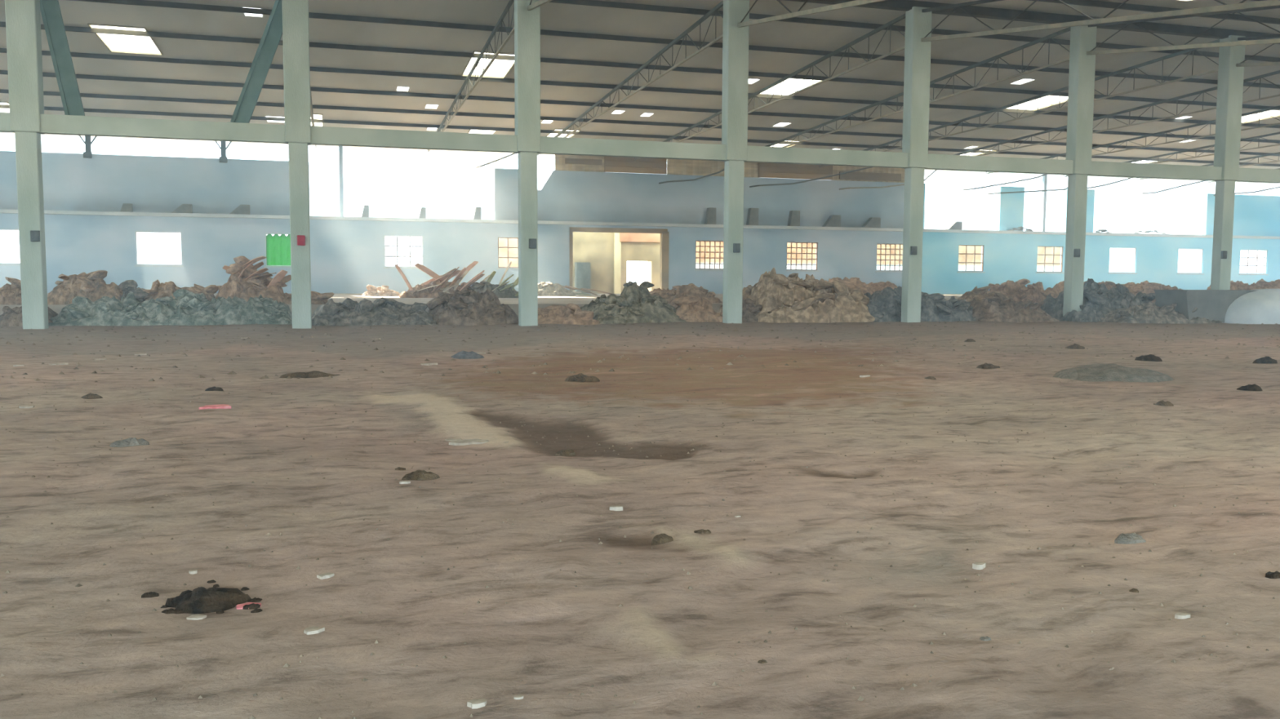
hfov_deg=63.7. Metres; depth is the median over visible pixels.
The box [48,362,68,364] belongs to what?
paper scrap
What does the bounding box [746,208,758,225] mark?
stub
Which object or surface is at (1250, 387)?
clump
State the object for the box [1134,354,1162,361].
clump
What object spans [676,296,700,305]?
chunk
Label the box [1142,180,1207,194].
bar
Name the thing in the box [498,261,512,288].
board
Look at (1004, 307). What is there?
chunk
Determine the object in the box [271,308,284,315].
chunk
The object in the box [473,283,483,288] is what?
chunk
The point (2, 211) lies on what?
trim
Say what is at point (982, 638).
clump
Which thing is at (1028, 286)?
chunk
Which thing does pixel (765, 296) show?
rubble heap
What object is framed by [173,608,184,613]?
crumb
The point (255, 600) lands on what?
crumb
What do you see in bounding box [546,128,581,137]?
skylight
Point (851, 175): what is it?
strip
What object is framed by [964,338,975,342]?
clump
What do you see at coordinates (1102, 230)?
rubble heap
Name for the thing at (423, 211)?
stub
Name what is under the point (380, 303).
chunk
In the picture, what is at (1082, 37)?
concrete column
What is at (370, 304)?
chunk
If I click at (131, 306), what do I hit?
chunk
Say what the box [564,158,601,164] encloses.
strip
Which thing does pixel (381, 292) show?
rubble heap
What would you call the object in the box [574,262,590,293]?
concrete block
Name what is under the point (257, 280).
chunk
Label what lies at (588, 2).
roof purlin
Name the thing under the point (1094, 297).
chunk
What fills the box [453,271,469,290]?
board
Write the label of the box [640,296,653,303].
chunk
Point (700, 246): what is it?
window
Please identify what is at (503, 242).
window
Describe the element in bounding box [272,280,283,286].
chunk
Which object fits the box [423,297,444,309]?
chunk
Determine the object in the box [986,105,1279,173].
roof truss
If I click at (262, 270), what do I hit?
board
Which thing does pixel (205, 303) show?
chunk
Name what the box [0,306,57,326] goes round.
rubble heap
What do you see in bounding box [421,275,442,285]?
board
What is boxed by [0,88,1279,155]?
purlin
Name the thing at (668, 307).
chunk
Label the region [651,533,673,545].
clump
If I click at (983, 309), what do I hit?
rubble heap
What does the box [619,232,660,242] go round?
lintel beam
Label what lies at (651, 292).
chunk
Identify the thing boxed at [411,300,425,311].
chunk
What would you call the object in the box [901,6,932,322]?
concrete column
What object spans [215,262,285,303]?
rubble heap
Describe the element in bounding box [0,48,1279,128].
purlin
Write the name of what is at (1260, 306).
mound
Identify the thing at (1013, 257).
wall
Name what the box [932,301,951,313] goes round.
chunk
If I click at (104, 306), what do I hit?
chunk
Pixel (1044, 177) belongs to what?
post
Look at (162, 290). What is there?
rubble heap
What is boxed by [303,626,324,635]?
paper scrap
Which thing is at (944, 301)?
chunk
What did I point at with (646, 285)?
chunk
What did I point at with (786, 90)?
skylight
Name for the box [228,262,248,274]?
chunk
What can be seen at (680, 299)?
chunk
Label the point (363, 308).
chunk
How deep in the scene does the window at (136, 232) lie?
62.03 m
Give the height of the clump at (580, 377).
0.174 m
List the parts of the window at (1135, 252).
sill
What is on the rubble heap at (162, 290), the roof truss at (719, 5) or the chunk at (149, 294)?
the chunk at (149, 294)
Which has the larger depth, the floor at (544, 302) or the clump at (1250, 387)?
the floor at (544, 302)
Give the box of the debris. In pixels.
[0,320,1279,718]
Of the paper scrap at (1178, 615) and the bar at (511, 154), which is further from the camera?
the bar at (511, 154)
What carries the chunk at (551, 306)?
on the rubble heap at (570, 317)
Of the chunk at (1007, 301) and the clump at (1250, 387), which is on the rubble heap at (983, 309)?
the chunk at (1007, 301)
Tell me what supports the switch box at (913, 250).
attached to the concrete column at (917, 23)
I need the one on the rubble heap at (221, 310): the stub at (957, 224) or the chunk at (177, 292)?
the chunk at (177, 292)
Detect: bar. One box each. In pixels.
[475,152,515,168]
[658,168,724,183]
[749,166,871,187]
[839,169,937,190]
[962,173,1047,190]
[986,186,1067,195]
[1087,177,1133,188]
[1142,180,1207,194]
[1213,186,1279,195]
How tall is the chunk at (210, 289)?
0.448 m
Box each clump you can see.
[80,393,102,399]
[110,437,149,447]
[204,386,223,391]
[279,370,340,377]
[395,466,405,470]
[401,470,439,480]
[450,351,484,359]
[555,448,575,456]
[564,373,599,382]
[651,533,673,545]
[693,529,711,533]
[757,659,767,663]
[924,376,936,379]
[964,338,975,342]
[976,362,999,368]
[979,636,991,640]
[1064,343,1084,349]
[1114,533,1146,544]
[1128,588,1138,592]
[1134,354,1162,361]
[1153,400,1173,406]
[1236,383,1262,391]
[1252,356,1277,364]
[1265,571,1279,578]
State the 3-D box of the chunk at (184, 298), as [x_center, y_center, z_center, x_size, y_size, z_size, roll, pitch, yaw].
[-14.228,-1.890,32.715,0.725,0.259,0.488,4,6,39]
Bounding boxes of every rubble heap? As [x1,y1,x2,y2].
[0,283,22,304]
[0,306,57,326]
[47,271,121,304]
[48,291,292,325]
[119,287,145,302]
[145,280,215,300]
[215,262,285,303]
[283,292,327,304]
[311,297,438,325]
[361,286,399,296]
[399,280,463,297]
[428,288,518,325]
[474,284,518,297]
[537,281,575,296]
[537,306,600,324]
[581,280,688,324]
[651,283,722,303]
[675,294,722,322]
[716,267,875,323]
[742,297,758,322]
[816,276,891,295]
[862,286,975,322]
[958,285,1012,302]
[968,297,1059,323]
[987,280,1058,302]
[1006,226,1032,231]
[1035,278,1151,322]
[1045,280,1182,302]
[1094,229,1109,232]
[1100,302,1222,324]
[1133,230,1166,234]
[1206,278,1279,289]
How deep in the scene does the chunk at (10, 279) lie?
37.25 m
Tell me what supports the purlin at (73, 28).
attached to the ceiling
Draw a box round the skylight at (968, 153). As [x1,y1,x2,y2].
[961,149,998,155]
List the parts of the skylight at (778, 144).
frame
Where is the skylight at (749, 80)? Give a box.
[748,79,757,82]
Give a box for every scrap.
[13,364,25,366]
[18,404,34,408]
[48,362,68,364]
[94,358,106,359]
[134,353,147,355]
[186,613,206,620]
[188,569,197,574]
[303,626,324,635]
[316,573,333,579]
[399,480,410,484]
[420,363,437,365]
[444,439,461,441]
[448,439,489,445]
[466,698,486,709]
[513,695,523,699]
[608,505,622,511]
[972,562,985,569]
[1174,613,1190,619]
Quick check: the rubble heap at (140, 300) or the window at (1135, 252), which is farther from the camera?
the window at (1135, 252)
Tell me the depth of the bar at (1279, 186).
83.62 m
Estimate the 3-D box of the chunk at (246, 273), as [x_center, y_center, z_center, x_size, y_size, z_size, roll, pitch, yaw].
[-14.978,-3.189,39.387,0.967,0.637,0.596,-3,6,-37]
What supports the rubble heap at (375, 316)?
on the floor at (244, 654)
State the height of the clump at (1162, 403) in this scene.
0.114 m
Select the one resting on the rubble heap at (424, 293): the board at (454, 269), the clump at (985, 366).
the board at (454, 269)
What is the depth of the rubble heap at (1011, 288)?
49.19 m
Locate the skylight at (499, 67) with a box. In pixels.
[461,50,514,78]
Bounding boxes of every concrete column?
[4,0,48,328]
[281,0,311,328]
[514,0,540,326]
[721,0,749,323]
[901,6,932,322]
[1062,25,1097,315]
[1210,35,1245,289]
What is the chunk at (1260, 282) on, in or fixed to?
on the rubble heap at (1275, 284)
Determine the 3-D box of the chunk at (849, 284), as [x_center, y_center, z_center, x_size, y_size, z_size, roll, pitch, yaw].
[9.339,-3.415,46.836,0.903,0.412,0.547,1,5,14]
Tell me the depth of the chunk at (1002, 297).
38.36 m
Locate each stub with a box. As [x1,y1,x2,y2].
[120,203,133,212]
[171,204,192,213]
[230,204,250,214]
[361,204,368,217]
[418,207,426,217]
[472,207,481,219]
[704,207,715,224]
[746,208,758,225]
[786,210,799,226]
[822,214,840,226]
[861,217,880,227]
[945,221,962,229]
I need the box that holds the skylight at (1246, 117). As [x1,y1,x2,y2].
[1241,110,1279,123]
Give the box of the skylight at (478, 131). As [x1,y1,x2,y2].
[467,129,497,133]
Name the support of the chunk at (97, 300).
on the rubble heap at (221, 310)
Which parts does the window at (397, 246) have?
sill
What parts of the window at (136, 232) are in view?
sill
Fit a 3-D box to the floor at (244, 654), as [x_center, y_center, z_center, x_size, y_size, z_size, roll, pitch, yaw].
[12.621,-1.997,45.431,140.000,0.128,100.000,-1,5,-16]
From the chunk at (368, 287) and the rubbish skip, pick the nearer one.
the rubbish skip
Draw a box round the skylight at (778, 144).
[769,139,804,147]
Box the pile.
[164,586,251,613]
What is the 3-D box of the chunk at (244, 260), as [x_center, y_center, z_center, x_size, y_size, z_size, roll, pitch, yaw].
[-15.322,-3.774,39.766,0.534,0.407,0.746,0,5,2]
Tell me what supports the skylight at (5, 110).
attached to the ceiling
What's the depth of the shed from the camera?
85.95 m
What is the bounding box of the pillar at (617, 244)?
[613,232,621,293]
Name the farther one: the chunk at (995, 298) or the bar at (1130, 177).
the bar at (1130, 177)
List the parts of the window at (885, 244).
sill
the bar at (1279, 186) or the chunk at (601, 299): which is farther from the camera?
the bar at (1279, 186)
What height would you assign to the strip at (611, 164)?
1.137 m
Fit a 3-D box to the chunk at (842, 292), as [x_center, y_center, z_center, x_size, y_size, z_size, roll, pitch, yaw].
[7.252,-2.426,36.979,0.708,0.583,0.995,-1,5,-16]
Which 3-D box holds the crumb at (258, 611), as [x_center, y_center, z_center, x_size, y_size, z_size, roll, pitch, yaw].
[-1.739,1.160,4.666,0.050,0.061,0.032,-1,5,-16]
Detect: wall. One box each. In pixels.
[0,151,904,293]
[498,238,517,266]
[573,231,660,293]
[921,183,1279,293]
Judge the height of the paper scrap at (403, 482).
0.046 m
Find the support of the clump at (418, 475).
on the floor at (244, 654)
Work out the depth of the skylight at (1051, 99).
53.42 m
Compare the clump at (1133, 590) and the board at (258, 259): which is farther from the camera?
the board at (258, 259)
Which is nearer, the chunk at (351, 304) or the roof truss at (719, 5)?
the chunk at (351, 304)
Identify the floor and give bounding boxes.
[0,293,1035,315]
[0,315,1279,718]
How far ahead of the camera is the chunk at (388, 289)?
57.05 m
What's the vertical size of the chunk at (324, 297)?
0.385 m
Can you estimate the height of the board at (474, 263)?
1.321 m
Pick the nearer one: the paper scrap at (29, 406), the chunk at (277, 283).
the paper scrap at (29, 406)
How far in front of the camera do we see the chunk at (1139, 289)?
50.94 m
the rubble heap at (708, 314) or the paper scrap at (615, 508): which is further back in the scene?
the rubble heap at (708, 314)
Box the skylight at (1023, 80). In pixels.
[1013,79,1031,83]
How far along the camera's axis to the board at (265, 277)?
39.49 m
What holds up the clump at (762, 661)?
on the floor at (244, 654)
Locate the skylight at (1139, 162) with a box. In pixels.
[1133,157,1171,163]
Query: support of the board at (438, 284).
on the rubble heap at (424, 293)
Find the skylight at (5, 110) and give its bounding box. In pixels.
[0,101,9,112]
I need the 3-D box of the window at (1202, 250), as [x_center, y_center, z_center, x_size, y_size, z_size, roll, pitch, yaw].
[44.724,-7.961,83.833,2.671,2.100,0.280,-1,5,-16]
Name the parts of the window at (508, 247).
sill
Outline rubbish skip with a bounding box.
[1154,289,1255,322]
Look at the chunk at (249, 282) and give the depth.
38.92 m
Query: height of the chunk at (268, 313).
0.178 m
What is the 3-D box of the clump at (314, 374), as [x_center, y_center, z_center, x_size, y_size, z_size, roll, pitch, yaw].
[-4.955,0.243,15.628,1.057,0.143,0.356,-1,5,-16]
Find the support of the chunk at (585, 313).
on the rubble heap at (570, 317)
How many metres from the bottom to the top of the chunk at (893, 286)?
0.439 m
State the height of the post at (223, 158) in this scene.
1.430 m
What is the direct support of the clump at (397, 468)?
on the floor at (244, 654)
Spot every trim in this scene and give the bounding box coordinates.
[0,208,1279,239]
[540,170,553,190]
[555,154,904,182]
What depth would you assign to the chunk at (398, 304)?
33.39 m
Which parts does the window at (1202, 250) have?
sill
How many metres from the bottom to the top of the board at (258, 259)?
0.418 m
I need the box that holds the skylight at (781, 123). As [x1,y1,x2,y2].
[775,122,787,125]
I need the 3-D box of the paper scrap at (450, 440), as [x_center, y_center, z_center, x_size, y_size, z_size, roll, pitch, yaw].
[-1.753,0.776,9.747,0.131,0.053,0.132,4,6,36]
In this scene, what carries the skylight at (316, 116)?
attached to the ceiling
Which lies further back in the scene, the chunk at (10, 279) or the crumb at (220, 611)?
the chunk at (10, 279)
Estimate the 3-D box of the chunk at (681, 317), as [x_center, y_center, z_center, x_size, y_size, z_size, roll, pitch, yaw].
[1.417,-1.411,35.532,0.516,0.197,0.393,3,5,27]
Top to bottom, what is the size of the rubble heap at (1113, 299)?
1.721 m
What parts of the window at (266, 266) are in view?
sill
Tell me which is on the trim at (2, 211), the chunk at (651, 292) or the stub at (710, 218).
the stub at (710, 218)
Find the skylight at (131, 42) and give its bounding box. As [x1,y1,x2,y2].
[87,22,163,55]
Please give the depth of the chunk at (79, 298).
32.02 m
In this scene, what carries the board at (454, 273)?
on the rubble heap at (424, 293)
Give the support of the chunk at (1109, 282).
on the rubble heap at (1131, 286)
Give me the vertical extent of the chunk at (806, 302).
0.615 m
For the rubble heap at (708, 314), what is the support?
on the floor at (244, 654)
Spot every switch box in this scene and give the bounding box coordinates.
[30,230,39,241]
[297,235,305,245]
[528,238,536,248]
[733,243,740,252]
[910,245,917,254]
[1073,248,1079,257]
[1220,250,1226,258]
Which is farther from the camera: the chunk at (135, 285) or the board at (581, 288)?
the board at (581, 288)
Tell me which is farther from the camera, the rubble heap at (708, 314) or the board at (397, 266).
the board at (397, 266)
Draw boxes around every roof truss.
[310,88,316,147]
[427,0,514,152]
[537,0,723,155]
[634,13,905,160]
[765,26,1071,146]
[818,39,1219,167]
[952,70,1279,155]
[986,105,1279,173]
[1062,131,1279,177]
[1136,151,1279,180]
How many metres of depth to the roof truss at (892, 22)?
43.43 m
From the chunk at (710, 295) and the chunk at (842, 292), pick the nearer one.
the chunk at (842, 292)
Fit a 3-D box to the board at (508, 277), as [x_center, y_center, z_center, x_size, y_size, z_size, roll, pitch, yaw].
[-7.072,-3.985,53.675,1.006,0.897,0.500,1,5,11]
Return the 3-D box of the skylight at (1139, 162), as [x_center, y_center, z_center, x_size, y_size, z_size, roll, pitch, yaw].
[36.134,-14.275,74.542,1.550,0.287,4.300,-1,5,-16]
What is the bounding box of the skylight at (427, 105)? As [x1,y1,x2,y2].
[426,104,437,107]
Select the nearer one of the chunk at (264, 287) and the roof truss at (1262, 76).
the chunk at (264, 287)
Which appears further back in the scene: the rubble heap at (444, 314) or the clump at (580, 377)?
the rubble heap at (444, 314)
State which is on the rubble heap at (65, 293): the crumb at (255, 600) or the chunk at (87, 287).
the chunk at (87, 287)
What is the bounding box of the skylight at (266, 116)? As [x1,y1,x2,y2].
[266,115,284,121]
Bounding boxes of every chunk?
[0,291,13,299]
[0,305,14,312]
[4,275,21,286]
[56,273,72,281]
[65,303,80,311]
[71,306,90,319]
[74,296,87,303]
[78,275,93,285]
[80,284,94,291]
[87,270,103,281]
[92,298,102,304]
[97,303,111,311]
[100,296,111,301]
[106,297,119,304]
[115,291,123,298]
[121,281,140,289]
[123,284,133,290]
[124,302,137,310]
[124,310,135,315]
[126,313,140,318]
[134,288,147,297]
[142,291,156,298]
[144,302,164,314]
[155,298,165,303]
[157,296,170,305]
[171,288,187,297]
[173,302,189,308]
[178,295,194,302]
[186,297,201,308]
[191,286,208,297]
[197,288,207,297]
[199,299,211,306]
[202,284,215,295]
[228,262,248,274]
[229,282,244,290]
[234,256,249,263]
[235,267,258,279]
[244,277,260,287]
[252,284,262,290]
[253,276,265,284]
[255,284,268,291]
[257,297,266,301]
[262,311,272,316]
[266,277,274,283]
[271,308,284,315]
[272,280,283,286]
[311,290,317,297]
[311,303,337,317]
[315,293,330,302]
[342,303,351,311]
[346,300,355,306]
[351,298,376,312]
[358,306,368,311]
[364,284,378,291]
[376,297,386,307]
[379,284,389,288]
[383,287,391,292]
[383,308,400,317]
[385,298,396,306]
[395,300,405,308]
[399,304,413,311]
[406,288,417,295]
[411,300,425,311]
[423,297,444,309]
[425,286,431,292]
[438,293,452,302]
[449,293,462,300]
[451,302,470,310]
[454,288,472,297]
[463,293,478,303]
[471,284,483,289]
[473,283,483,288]
[480,280,492,285]
[537,307,548,315]
[540,312,549,317]
[544,304,560,311]
[555,305,568,316]
[567,303,583,312]
[577,308,591,319]
[598,296,605,302]
[604,303,615,311]
[613,293,625,302]
[617,300,631,306]
[623,283,630,287]
[629,308,643,317]
[631,299,639,305]
[640,281,651,288]
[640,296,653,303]
[648,289,658,295]
[652,294,664,303]
[666,289,678,296]
[666,305,676,312]
[670,295,687,309]
[673,284,681,290]
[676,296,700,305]
[677,296,692,304]
[677,315,689,320]
[686,303,704,311]
[700,300,713,306]
[701,288,708,292]
[707,292,715,297]
[743,302,757,308]
[749,306,759,314]
[756,272,772,284]
[769,273,786,285]
[777,295,796,305]
[789,279,809,288]
[790,272,801,278]
[791,302,799,307]
[793,296,817,311]
[808,278,816,282]
[812,280,832,289]
[813,292,834,302]
[825,299,834,306]
[831,284,851,300]
[835,280,855,288]
[851,290,863,301]
[860,295,870,302]
[885,283,897,288]
[892,294,901,300]
[896,299,901,306]
[928,293,943,300]
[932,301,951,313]
[935,297,951,307]
[946,298,959,303]
[952,299,967,309]
[960,302,972,311]
[970,293,977,298]
[972,285,987,293]
[982,294,991,302]
[986,290,999,295]
[988,283,999,288]
[990,294,1004,303]
[991,284,1002,291]
[995,293,1011,304]
[997,297,1011,306]
[998,280,1008,288]
[999,304,1008,309]
[1016,291,1029,298]
[1017,301,1031,307]
[1018,278,1031,286]
[1018,286,1026,291]
[1022,297,1032,302]
[1025,284,1034,288]
[1027,295,1036,302]
[1029,304,1037,310]
[1035,301,1044,307]
[1040,289,1056,296]
[1080,303,1094,309]
[1084,289,1102,302]
[1103,280,1115,285]
[1133,287,1142,293]
[1140,297,1146,301]
[1142,281,1160,286]
[1142,291,1155,299]
[1167,303,1177,308]
[1230,281,1237,285]
[1239,284,1254,289]
[1258,280,1271,284]
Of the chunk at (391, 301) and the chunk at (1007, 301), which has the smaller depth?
the chunk at (391, 301)
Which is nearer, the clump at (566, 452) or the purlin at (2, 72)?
the clump at (566, 452)
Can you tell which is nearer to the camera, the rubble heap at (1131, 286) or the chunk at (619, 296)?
the chunk at (619, 296)
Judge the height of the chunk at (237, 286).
0.310 m
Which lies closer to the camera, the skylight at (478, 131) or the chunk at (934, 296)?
the chunk at (934, 296)
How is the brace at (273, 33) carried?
attached to the concrete column at (295, 25)
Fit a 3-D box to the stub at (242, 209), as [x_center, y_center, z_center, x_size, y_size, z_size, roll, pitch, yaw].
[-24.416,-9.144,62.889,1.170,0.600,0.480,-1,5,-16]
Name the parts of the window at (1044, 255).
sill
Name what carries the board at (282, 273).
on the rubble heap at (276, 293)
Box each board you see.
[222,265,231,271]
[238,262,253,278]
[244,271,272,288]
[245,256,266,265]
[245,267,268,279]
[248,261,263,271]
[249,272,276,278]
[266,270,287,288]
[278,275,291,286]
[394,264,413,288]
[414,262,442,281]
[416,284,441,291]
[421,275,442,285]
[431,270,459,292]
[432,270,460,281]
[434,266,459,293]
[435,268,456,280]
[443,282,458,292]
[444,277,462,288]
[448,266,466,287]
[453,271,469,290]
[461,270,484,288]
[462,273,484,288]
[465,261,478,271]
[487,271,496,281]
[497,274,513,288]
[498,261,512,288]
[499,284,517,291]
[511,277,518,290]
[564,285,597,295]
[574,293,591,295]
[581,288,612,294]
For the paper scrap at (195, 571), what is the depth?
5.17 m
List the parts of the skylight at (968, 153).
frame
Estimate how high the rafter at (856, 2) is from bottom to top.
7.298 m
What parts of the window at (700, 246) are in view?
sill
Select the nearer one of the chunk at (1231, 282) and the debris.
the debris
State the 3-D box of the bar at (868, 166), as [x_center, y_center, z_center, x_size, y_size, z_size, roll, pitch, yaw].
[12.971,-13.094,73.297,10.662,1.947,1.280,-1,5,-16]
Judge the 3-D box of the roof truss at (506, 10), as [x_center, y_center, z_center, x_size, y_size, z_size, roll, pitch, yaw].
[-8.520,-12.578,48.826,0.090,1.494,34.920,-1,5,-16]
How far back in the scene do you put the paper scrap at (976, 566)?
5.47 m
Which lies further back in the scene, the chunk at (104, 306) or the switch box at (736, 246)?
the switch box at (736, 246)
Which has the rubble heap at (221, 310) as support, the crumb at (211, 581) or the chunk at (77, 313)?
the chunk at (77, 313)
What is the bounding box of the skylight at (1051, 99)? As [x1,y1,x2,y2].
[1004,95,1067,111]
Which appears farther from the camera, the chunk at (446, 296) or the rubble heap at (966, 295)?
the rubble heap at (966, 295)
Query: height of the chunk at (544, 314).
0.213 m
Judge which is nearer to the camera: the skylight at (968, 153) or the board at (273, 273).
the board at (273, 273)
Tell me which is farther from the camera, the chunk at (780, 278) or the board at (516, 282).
the board at (516, 282)
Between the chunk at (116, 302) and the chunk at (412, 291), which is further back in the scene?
the chunk at (412, 291)
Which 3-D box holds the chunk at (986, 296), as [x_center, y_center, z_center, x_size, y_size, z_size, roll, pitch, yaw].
[13.273,-2.238,38.770,0.705,0.386,0.731,-3,6,-38]
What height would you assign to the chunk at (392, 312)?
0.280 m
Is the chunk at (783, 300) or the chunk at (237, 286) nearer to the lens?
the chunk at (783, 300)
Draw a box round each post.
[79,135,97,158]
[214,140,231,163]
[338,146,343,216]
[1040,173,1047,231]
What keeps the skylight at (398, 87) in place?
attached to the ceiling
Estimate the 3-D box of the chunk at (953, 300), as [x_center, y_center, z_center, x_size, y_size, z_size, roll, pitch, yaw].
[11.696,-2.099,38.593,0.686,0.337,0.476,4,6,38]
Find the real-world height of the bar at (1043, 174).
1.650 m
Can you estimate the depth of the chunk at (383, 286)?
57.71 m
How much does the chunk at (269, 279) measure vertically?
0.290 m
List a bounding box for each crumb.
[141,591,159,598]
[161,608,175,613]
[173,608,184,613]
[206,580,216,583]
[216,609,224,613]
[240,586,248,591]
[242,603,261,609]
[246,597,262,602]
[250,608,260,613]
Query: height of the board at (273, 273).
0.323 m
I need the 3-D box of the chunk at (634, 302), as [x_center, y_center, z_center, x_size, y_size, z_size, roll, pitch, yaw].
[-0.173,-1.961,35.360,0.232,0.193,0.270,-2,5,-32]
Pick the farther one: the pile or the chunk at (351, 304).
the chunk at (351, 304)
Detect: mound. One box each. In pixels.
[1052,363,1174,382]
[1222,288,1279,324]
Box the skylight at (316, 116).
[311,113,323,126]
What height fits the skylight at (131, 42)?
0.283 m
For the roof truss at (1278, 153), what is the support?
attached to the ceiling
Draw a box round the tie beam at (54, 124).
[0,111,1279,183]
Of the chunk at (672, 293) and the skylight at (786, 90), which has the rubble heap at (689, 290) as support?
the chunk at (672, 293)
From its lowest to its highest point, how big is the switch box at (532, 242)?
0.300 m
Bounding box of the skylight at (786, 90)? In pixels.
[760,78,821,96]
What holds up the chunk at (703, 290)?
on the rubble heap at (689, 290)
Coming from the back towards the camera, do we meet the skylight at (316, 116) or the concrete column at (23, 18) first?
the skylight at (316, 116)
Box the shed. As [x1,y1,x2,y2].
[695,241,1060,271]
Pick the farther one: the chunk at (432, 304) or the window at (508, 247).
the window at (508, 247)
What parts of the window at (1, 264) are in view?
sill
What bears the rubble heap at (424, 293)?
on the floor at (544, 302)
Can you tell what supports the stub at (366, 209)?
on the trim at (2, 211)
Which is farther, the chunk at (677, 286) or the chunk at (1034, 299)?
the chunk at (1034, 299)
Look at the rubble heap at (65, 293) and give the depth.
37.48 m
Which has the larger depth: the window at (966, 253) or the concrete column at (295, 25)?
the window at (966, 253)
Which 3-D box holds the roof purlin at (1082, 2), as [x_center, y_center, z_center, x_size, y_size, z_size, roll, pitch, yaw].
[15.995,-11.426,33.435,140.000,0.170,0.100,-1,5,-16]
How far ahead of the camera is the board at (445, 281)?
52.43 m
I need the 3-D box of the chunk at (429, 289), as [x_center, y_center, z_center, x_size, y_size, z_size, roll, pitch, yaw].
[-10.796,-3.564,52.597,0.336,0.294,0.452,3,5,27]
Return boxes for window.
[0,229,20,265]
[134,231,183,266]
[264,233,290,267]
[383,235,422,268]
[497,237,518,269]
[694,240,723,271]
[785,241,819,271]
[875,243,902,272]
[957,244,985,272]
[1035,246,1064,273]
[1108,247,1137,274]
[1177,248,1204,275]
[1238,249,1268,275]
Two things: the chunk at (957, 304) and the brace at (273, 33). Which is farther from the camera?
the chunk at (957, 304)
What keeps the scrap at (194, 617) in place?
on the floor at (244, 654)
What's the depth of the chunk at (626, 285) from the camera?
35.85 m
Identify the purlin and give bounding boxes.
[0,21,1279,110]
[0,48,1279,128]
[0,70,1279,143]
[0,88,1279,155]
[0,104,1279,166]
[70,0,1279,88]
[548,0,1279,62]
[786,0,1279,44]
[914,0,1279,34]
[1029,0,1279,24]
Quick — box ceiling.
[0,0,1279,184]
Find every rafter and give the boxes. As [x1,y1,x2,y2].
[527,0,551,10]
[737,0,885,26]
[920,0,1279,41]
[1086,4,1279,54]
[1235,34,1279,66]
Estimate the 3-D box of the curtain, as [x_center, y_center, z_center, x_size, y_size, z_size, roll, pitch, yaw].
[-22.209,-6.824,64.024,1.868,1.940,0.118,-1,5,-16]
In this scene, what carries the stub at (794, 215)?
on the trim at (2, 211)
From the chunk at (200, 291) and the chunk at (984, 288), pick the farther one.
the chunk at (984, 288)
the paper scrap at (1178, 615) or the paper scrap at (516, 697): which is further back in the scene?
the paper scrap at (1178, 615)
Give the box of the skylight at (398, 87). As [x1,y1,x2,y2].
[396,86,408,90]
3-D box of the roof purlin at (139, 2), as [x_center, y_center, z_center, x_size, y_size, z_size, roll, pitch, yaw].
[12.877,-12.681,43.917,140.000,0.170,0.100,-1,5,-16]
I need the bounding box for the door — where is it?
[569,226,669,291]
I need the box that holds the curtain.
[266,233,290,265]
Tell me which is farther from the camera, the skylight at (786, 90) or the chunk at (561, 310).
the skylight at (786, 90)
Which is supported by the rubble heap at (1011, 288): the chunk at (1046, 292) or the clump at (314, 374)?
the chunk at (1046, 292)
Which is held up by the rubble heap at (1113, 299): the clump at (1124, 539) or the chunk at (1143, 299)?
the chunk at (1143, 299)
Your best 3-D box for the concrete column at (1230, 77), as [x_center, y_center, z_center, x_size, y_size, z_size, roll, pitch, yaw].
[22.697,-6.885,39.973,0.720,11.000,0.540,-1,5,-16]
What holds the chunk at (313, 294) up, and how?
on the rubble heap at (287, 300)
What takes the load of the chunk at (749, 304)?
on the rubble heap at (747, 317)
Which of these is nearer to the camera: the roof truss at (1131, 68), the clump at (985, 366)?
the clump at (985, 366)
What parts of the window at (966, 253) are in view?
sill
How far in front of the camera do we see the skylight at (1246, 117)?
57.24 m
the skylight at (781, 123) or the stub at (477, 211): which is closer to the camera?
the skylight at (781, 123)
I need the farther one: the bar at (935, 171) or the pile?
the bar at (935, 171)
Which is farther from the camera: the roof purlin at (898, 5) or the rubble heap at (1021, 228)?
the rubble heap at (1021, 228)
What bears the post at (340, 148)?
on the wall at (346, 256)
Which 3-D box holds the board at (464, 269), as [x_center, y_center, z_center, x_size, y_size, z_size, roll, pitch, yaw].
[-9.465,-4.139,53.245,1.079,1.274,0.423,-2,5,-23]
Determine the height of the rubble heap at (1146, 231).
0.387 m
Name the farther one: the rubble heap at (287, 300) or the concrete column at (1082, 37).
the rubble heap at (287, 300)
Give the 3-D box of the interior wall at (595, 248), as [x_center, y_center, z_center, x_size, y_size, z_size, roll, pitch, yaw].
[-2.895,-7.631,75.605,9.739,6.440,5.650,-1,5,-16]
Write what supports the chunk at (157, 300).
on the rubble heap at (221, 310)
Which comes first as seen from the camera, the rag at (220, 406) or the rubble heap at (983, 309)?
the rag at (220, 406)
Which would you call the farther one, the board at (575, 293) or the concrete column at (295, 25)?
the board at (575, 293)
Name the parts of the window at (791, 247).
sill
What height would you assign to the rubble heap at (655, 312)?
1.537 m
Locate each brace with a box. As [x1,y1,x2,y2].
[40,0,84,115]
[227,0,282,123]
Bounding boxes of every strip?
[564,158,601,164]
[604,156,666,173]
[758,162,832,180]
[839,171,901,181]
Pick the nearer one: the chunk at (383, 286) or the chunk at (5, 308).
the chunk at (5, 308)
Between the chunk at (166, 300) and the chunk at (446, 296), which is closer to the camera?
the chunk at (166, 300)
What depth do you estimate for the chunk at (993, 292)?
48.67 m
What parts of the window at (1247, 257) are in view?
sill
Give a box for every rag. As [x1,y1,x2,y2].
[198,404,231,409]
[235,602,261,609]
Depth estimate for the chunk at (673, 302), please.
36.65 m
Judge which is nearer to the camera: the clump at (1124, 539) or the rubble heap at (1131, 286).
the clump at (1124, 539)
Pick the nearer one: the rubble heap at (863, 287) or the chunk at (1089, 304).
the chunk at (1089, 304)

